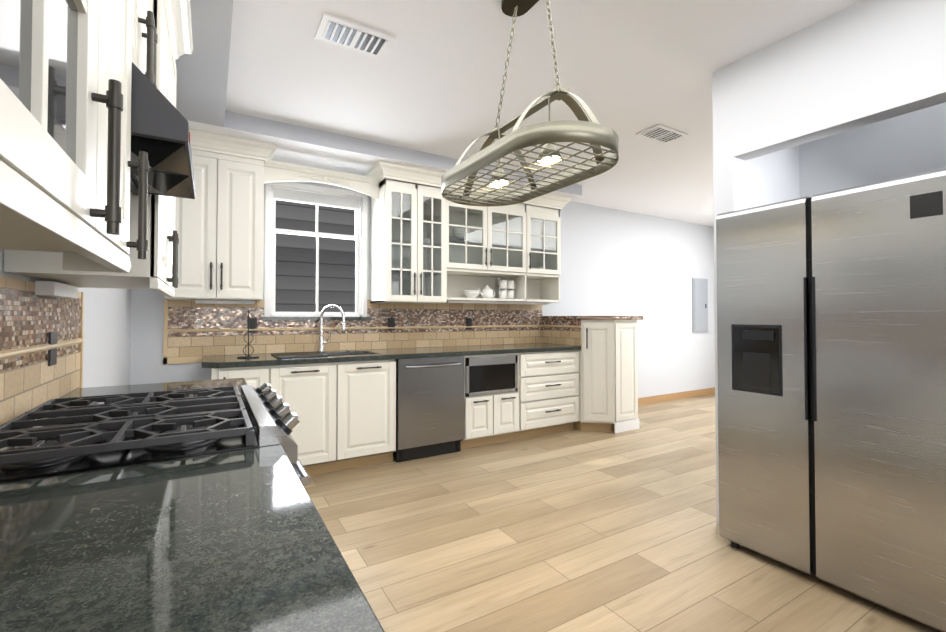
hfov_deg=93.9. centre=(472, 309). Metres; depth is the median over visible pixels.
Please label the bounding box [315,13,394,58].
ceiling vent
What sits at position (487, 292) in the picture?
dishes
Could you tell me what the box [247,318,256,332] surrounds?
electrical outlet
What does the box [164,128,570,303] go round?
upper cabinet
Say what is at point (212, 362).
countertop
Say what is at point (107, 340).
wall
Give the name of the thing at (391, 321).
electrical outlet
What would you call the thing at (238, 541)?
countertop
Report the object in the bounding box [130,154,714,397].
wall
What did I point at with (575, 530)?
floor
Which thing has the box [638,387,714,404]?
baseboard
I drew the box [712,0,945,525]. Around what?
wall
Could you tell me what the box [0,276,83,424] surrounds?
backsplash
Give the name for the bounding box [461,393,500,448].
base cabinet
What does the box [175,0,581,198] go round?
ceiling
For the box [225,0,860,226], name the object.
ceiling
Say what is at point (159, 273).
upper cabinet
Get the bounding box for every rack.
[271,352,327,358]
[441,0,618,206]
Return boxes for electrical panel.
[692,278,707,332]
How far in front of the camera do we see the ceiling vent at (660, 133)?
3.47 m
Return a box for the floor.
[304,394,941,631]
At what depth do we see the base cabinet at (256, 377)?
3.13 m
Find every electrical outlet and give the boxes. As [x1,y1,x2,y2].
[48,331,56,365]
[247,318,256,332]
[387,318,394,329]
[466,318,471,328]
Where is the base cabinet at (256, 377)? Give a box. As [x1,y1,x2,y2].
[211,367,280,395]
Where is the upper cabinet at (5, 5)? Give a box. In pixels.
[0,0,11,167]
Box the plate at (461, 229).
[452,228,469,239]
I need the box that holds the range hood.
[130,62,194,198]
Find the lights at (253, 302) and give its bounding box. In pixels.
[195,300,549,304]
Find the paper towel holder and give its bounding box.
[237,310,258,357]
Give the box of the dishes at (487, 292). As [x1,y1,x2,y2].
[463,278,515,298]
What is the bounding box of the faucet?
[317,305,345,351]
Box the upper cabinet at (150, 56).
[144,0,155,86]
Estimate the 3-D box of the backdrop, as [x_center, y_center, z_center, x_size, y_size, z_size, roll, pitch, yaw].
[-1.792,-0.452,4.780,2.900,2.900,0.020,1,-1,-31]
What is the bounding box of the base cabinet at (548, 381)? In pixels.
[485,351,579,438]
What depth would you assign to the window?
3.97 m
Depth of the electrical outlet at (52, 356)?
1.58 m
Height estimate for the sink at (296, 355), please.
0.010 m
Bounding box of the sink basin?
[322,351,376,355]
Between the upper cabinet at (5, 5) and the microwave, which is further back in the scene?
the microwave
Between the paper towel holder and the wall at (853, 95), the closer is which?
the wall at (853, 95)
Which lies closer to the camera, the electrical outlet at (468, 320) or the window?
the window
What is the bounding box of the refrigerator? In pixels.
[716,168,945,631]
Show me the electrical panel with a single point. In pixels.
(699, 304)
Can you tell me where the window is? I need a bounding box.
[260,182,371,319]
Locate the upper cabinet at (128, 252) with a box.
[0,0,147,267]
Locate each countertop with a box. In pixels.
[0,378,384,631]
[201,343,580,370]
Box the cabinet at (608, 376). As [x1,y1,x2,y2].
[541,316,642,432]
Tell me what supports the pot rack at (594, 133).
in the ceiling at (431, 81)
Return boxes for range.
[0,383,310,485]
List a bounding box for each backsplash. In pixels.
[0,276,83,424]
[163,298,580,363]
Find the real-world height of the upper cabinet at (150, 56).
0.777 m
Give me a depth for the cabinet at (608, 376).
4.67 m
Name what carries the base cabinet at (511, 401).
on the floor
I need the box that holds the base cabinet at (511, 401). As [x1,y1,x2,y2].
[501,391,520,441]
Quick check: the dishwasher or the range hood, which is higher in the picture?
the range hood
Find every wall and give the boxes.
[0,249,130,387]
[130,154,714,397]
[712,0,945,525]
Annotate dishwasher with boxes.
[393,356,464,461]
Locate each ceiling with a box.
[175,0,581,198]
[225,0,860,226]
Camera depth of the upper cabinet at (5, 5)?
0.38 m
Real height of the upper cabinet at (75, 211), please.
1.207 m
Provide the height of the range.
0.972 m
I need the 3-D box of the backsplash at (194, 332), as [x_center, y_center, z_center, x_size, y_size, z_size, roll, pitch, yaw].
[-0.603,0.163,4.039,3.704,0.525,0.649,1,-1,-31]
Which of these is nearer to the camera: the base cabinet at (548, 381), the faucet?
the faucet
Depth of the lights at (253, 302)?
4.40 m
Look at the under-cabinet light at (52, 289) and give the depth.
1.48 m
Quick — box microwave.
[465,355,517,396]
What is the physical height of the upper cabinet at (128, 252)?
1.207 m
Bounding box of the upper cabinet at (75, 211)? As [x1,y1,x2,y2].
[0,0,119,247]
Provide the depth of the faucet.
3.85 m
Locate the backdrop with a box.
[275,200,355,311]
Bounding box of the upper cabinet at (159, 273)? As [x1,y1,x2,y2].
[3,0,179,291]
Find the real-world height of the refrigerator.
1.775 m
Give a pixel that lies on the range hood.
(160, 135)
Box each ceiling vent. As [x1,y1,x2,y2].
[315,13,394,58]
[636,124,687,143]
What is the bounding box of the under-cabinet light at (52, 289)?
[35,281,77,297]

